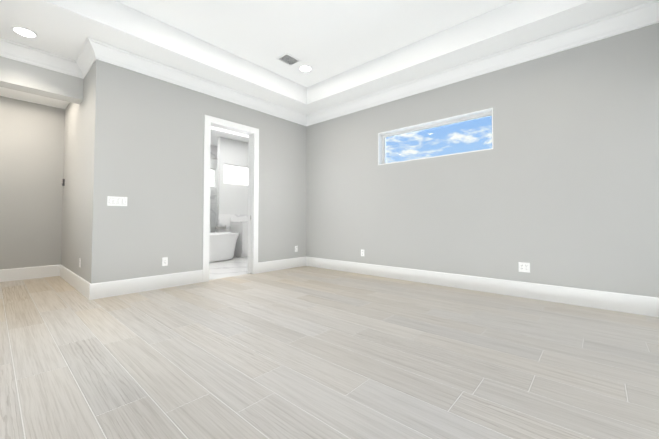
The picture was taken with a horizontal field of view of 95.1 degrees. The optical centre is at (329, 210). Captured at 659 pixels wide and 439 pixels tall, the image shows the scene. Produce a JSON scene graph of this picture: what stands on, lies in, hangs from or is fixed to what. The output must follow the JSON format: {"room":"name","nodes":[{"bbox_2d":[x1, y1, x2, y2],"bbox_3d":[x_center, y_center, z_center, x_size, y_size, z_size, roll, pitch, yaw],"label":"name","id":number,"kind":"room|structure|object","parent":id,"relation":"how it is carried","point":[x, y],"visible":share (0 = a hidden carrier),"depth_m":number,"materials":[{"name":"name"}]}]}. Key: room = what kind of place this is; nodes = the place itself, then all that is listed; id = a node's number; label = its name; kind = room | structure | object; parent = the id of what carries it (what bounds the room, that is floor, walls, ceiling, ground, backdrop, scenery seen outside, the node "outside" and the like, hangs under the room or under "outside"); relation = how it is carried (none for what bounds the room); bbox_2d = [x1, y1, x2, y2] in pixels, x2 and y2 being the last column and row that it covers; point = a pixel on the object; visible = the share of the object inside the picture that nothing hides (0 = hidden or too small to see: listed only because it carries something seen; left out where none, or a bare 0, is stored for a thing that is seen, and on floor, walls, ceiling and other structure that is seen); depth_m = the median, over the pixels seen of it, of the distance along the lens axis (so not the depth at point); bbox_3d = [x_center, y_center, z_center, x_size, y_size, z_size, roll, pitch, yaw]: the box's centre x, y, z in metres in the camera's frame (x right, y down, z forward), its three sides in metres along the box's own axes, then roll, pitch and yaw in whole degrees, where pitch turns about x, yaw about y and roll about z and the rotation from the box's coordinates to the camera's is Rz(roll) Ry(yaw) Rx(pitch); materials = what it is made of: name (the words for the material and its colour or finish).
{"room":"empty bedroom","nodes":[
{"label":"empty bedroom","id":0,"kind":"room"},
{"bbox_2d":[0,96,63,269],"bbox_3d":[-4.924,-0.736,4.665,0.160,3.620,1.140,-2,-2,42],"label":"wall","id":1,"kind":"structure","parent":0,"point":[31,134],"depth_m":4.77,"materials":[{"name":"grey paint"}]},
{"bbox_2d":[0,265,59,281],"bbox_3d":[-4.873,0.979,4.569,0.016,0.185,1.119,-2,-2,42],"label":"baseboard","id":2,"kind":"structure","parent":1,"relation":"attached to","point":[13,274],"depth_m":4.73,"materials":[{"name":"white paint"}]},
{"bbox_2d":[0,56,82,103],"bbox_3d":[-3.834,-2.044,3.749,0.240,1.060,1.220,-2,-2,42],"label":"header beam","id":3,"kind":"structure","parent":0,"point":[26,77],"depth_m":3.80,"materials":[{"name":"paint"}]},
{"bbox_2d":[0,37,83,78],"bbox_3d":[-3.665,-1.896,3.675,0.105,0.180,1.060,-2,-2,42],"label":"crown molding","id":4,"kind":"structure","parent":3,"relation":"attached to","point":[9,49],"depth_m":3.72,"materials":[{"name":"white paint"}]},
{"bbox_2d":[60,67,91,280],"bbox_3d":[-4.160,-0.729,4.885,3.510,3.620,0.144,-2,-2,42],"label":"wall","id":5,"kind":"structure","parent":0,"point":[74,195],"depth_m":4.27,"materials":[{"name":"grey paint"}]},
{"bbox_2d":[60,265,91,299],"bbox_3d":[-3.632,0.970,4.257,2.286,0.185,0.016,-2,-2,42],"label":"baseboard","id":6,"kind":"structure","parent":5,"relation":"attached to","point":[80,284],"depth_m":3.98,"materials":[{"name":"white paint"}]},
{"bbox_2d":[72,45,95,76],"bbox_3d":[-3.069,-1.893,3.785,0.630,0.180,0.105,-2,-2,42],"label":"crown molding","id":7,"kind":"structure","parent":5,"relation":"attached to","point":[80,67],"depth_m":3.93,"materials":[{"name":"white paint"}]},
{"bbox_2d":[88,59,307,283],"bbox_3d":[-1.692,-0.729,4.904,0.144,3.620,3.450,-2,-2,42],"label":"wall","id":8,"kind":"structure","parent":0,"point":[146,133],"depth_m":4.17,"materials":[{"name":"grey paint"}]},
{"bbox_2d":[107,196,126,205],"bbox_3d":[-2.624,-0.115,3.720,0.011,0.113,0.199,-2,-2,42],"label":"switch plate","id":9,"kind":"object","parent":8,"relation":"attached to","point":[115,201],"visible":1,"depth_m":3.71,"materials":[{"name":"white plastic"}]},
{"bbox_2d":[92,270,202,299],"bbox_3d":[-2.331,0.963,4.013,0.016,0.185,1.305,-2,-2,42],"label":"baseboard","id":10,"kind":"structure","parent":8,"relation":"attached to","point":[134,285],"depth_m":3.91,"materials":[{"name":"white paint"}]},
{"bbox_2d":[162,257,167,265],"bbox_3d":[-2.250,0.698,4.118,0.008,0.115,0.070,-2,-2,42],"label":"electrical outlet plate","id":11,"kind":"object","parent":8,"relation":"attached to","point":[165,259],"depth_m":4.12,"materials":[{"name":"white plastic"}]},
{"bbox_2d":[84,37,307,124],"bbox_3d":[-1.667,-1.863,4.778,0.105,0.180,3.455,-2,-2,42],"label":"crown molding","id":12,"kind":"structure","parent":8,"relation":"attached to","point":[94,49],"depth_m":4.27,"materials":[{"name":"white paint"}]},
{"bbox_2d":[210,163,247,187],"bbox_3d":[-2.898,-0.926,8.310,1.080,0.540,1.750,-2,-2,42],"label":"bathroom window","id":13,"kind":"structure","parent":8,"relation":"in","point":[235,174],"depth_m":8.04,"materials":[{"name":"white glass"}]},
{"bbox_2d":[202,115,258,281],"bbox_3d":[-1.572,-0.181,4.900,0.020,2.525,0.980,-2,-2,42],"label":"door frame","id":14,"kind":"structure","parent":8,"relation":"attached to","point":[208,120],"depth_m":4.66,"materials":[{"name":"white paint"}]},
{"bbox_2d":[216,214,247,232],"bbox_3d":[-2.204,0.648,8.245,0.140,1.070,1.854,-2,-2,42],"label":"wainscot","id":15,"kind":"structure","parent":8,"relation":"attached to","point":[222,220],"depth_m":7.66,"materials":[{"name":"white tile"}]},
{"bbox_2d":[215,225,225,229],"bbox_3d":[-2.657,0.420,7.486,0.200,0.110,0.300,-2,-2,42],"label":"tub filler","id":16,"kind":"object","parent":15,"relation":"attached to","point":[218,228],"visible":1,"depth_m":7.49,"materials":[{"name":"grey metal"}]},
{"bbox_2d":[211,123,253,273],"bbox_3d":[-1.631,-0.140,4.953,0.140,2.445,0.820,-2,-2,42],"label":"liner","id":17,"kind":"object","parent":8,"relation":"attached to","point":[250,224],"visible":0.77,"depth_m":5.15,"materials":[{"name":"white paint"}]},
{"bbox_2d":[258,256,307,272],"bbox_3d":[-0.871,1.012,5.656,0.016,0.185,1.135,-2,-2,42],"label":"baseboard","id":18,"kind":"structure","parent":8,"relation":"attached to","point":[267,266],"depth_m":5.62,"materials":[{"name":"white paint"}]},
{"bbox_2d":[210,145,216,232],"bbox_3d":[-3.867,-0.345,7.848,0.020,3.030,4.700,-2,-2,42],"label":"wall","id":19,"kind":"structure","parent":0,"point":[213,154],"depth_m":8.50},
{"bbox_2d":[211,126,248,145],"bbox_3d":[-2.555,-2.189,6.738,3.570,0.590,4.740,-2,-2,42],"label":"ceiling","id":20,"kind":"structure","parent":0,"point":[216,132],"depth_m":7.55,"materials":[{"name":"white paint"}]},
{"bbox_2d":[0,0,653,114],"bbox_3d":[-0.947,-2.171,3.516,7.450,0.820,4.700,-2,-2,42],"label":"ceiling","id":21,"kind":"structure","parent":0,"point":[347,50],"depth_m":3.71,"materials":[{"name":"white paint"}]},
{"bbox_2d":[12,26,37,37],"bbox_3d":[-3.407,-1.992,3.369,0.206,0.007,0.206,-2,-2,42],"label":"recessed light","id":22,"kind":"object","parent":21,"relation":"in","point":[22,31],"visible":1,"depth_m":3.37,"materials":[{"name":"white paint"}]},
{"bbox_2d":[276,52,301,65],"bbox_3d":[-0.611,-2.266,4.531,0.250,0.010,0.300,-2,-2,42],"label":"ceiling vent","id":23,"kind":"object","parent":21,"relation":"in","point":[288,59],"visible":0.98,"depth_m":4.53,"materials":[{"name":"white metal"}]},
{"bbox_2d":[299,65,311,71],"bbox_3d":[-0.382,-2.259,4.796,0.206,0.007,0.206,-2,-2,42],"label":"recessed light","id":24,"kind":"object","parent":21,"relation":"in","point":[305,68],"visible":1,"depth_m":4.79,"materials":[{"name":"white paint"}]},
{"bbox_2d":[0,256,658,438],"bbox_3d":[-1.019,1.126,4.390,9.010,0.120,6.220,-2,-2,42],"label":"floor","id":25,"kind":"structure","parent":0,"point":[306,352],"depth_m":1.97,"materials":[{"name":"beige wood"}]},
{"bbox_2d":[210,157,217,224],"bbox_3d":[-3.113,-0.088,7.236,0.018,2.460,0.896,-2,-2,42],"label":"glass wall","id":26,"kind":"structure","parent":25,"relation":"on","point":[217,185],"depth_m":7.55,"materials":[{"name":"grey glass"}]},
{"bbox_2d":[209,232,238,261],"bbox_3d":[-2.840,0.830,6.740,0.820,0.615,1.720,-2,-2,42],"label":"bathtub","id":27,"kind":"object","parent":25,"relation":"on","point":[222,246],"visible":0.35,"depth_m":6.71,"materials":[{"name":"white ceramic"}]},
{"bbox_2d":[230,218,247,256],"bbox_3d":[-1.926,0.683,8.003,0.584,0.985,1.245,-2,-2,42],"label":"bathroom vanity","id":28,"kind":"object","parent":25,"relation":"on","point":[239,226],"visible":0.17,"depth_m":7.48,"materials":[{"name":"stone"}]},
{"bbox_2d":[308,23,658,297],"bbox_3d":[1.537,-0.740,4.517,5.480,3.620,0.200,-2,-2,42],"label":"wall","id":29,"kind":"structure","parent":0,"point":[557,184],"depth_m":3.65,"materials":[{"name":"grey paint"}]},
{"bbox_2d":[378,108,492,164],"bbox_3d":[1.527,-1.040,4.535,1.736,0.540,0.200,-2,-2,42],"label":"bedroom window","id":30,"kind":"structure","parent":29,"relation":"in","point":[382,138],"depth_m":4.54,"materials":[{"name":"white paint"}]},
{"bbox_2d":[304,0,658,125],"bbox_3d":[1.413,-1.873,4.456,5.140,0.180,0.105,-2,-2,42],"label":"crown molding","id":31,"kind":"structure","parent":29,"relation":"attached to","point":[618,23],"depth_m":3.70,"materials":[{"name":"white paint"}]},
{"bbox_2d":[308,257,658,316],"bbox_3d":[1.443,0.974,4.404,5.140,0.185,0.016,-2,-2,42],"label":"baseboard","id":32,"kind":"structure","parent":29,"relation":"attached to","point":[633,304],"depth_m":3.67,"materials":[{"name":"white paint"}]},
{"bbox_2d":[518,262,529,272],"bbox_3d":[2.341,0.683,3.620,0.116,0.115,0.008,-2,-2,42],"label":"electrical outlet plate","id":33,"kind":"object","parent":29,"relation":"attached to","point":[524,267],"depth_m":3.62,"materials":[{"name":"white plastic"}]}
]}

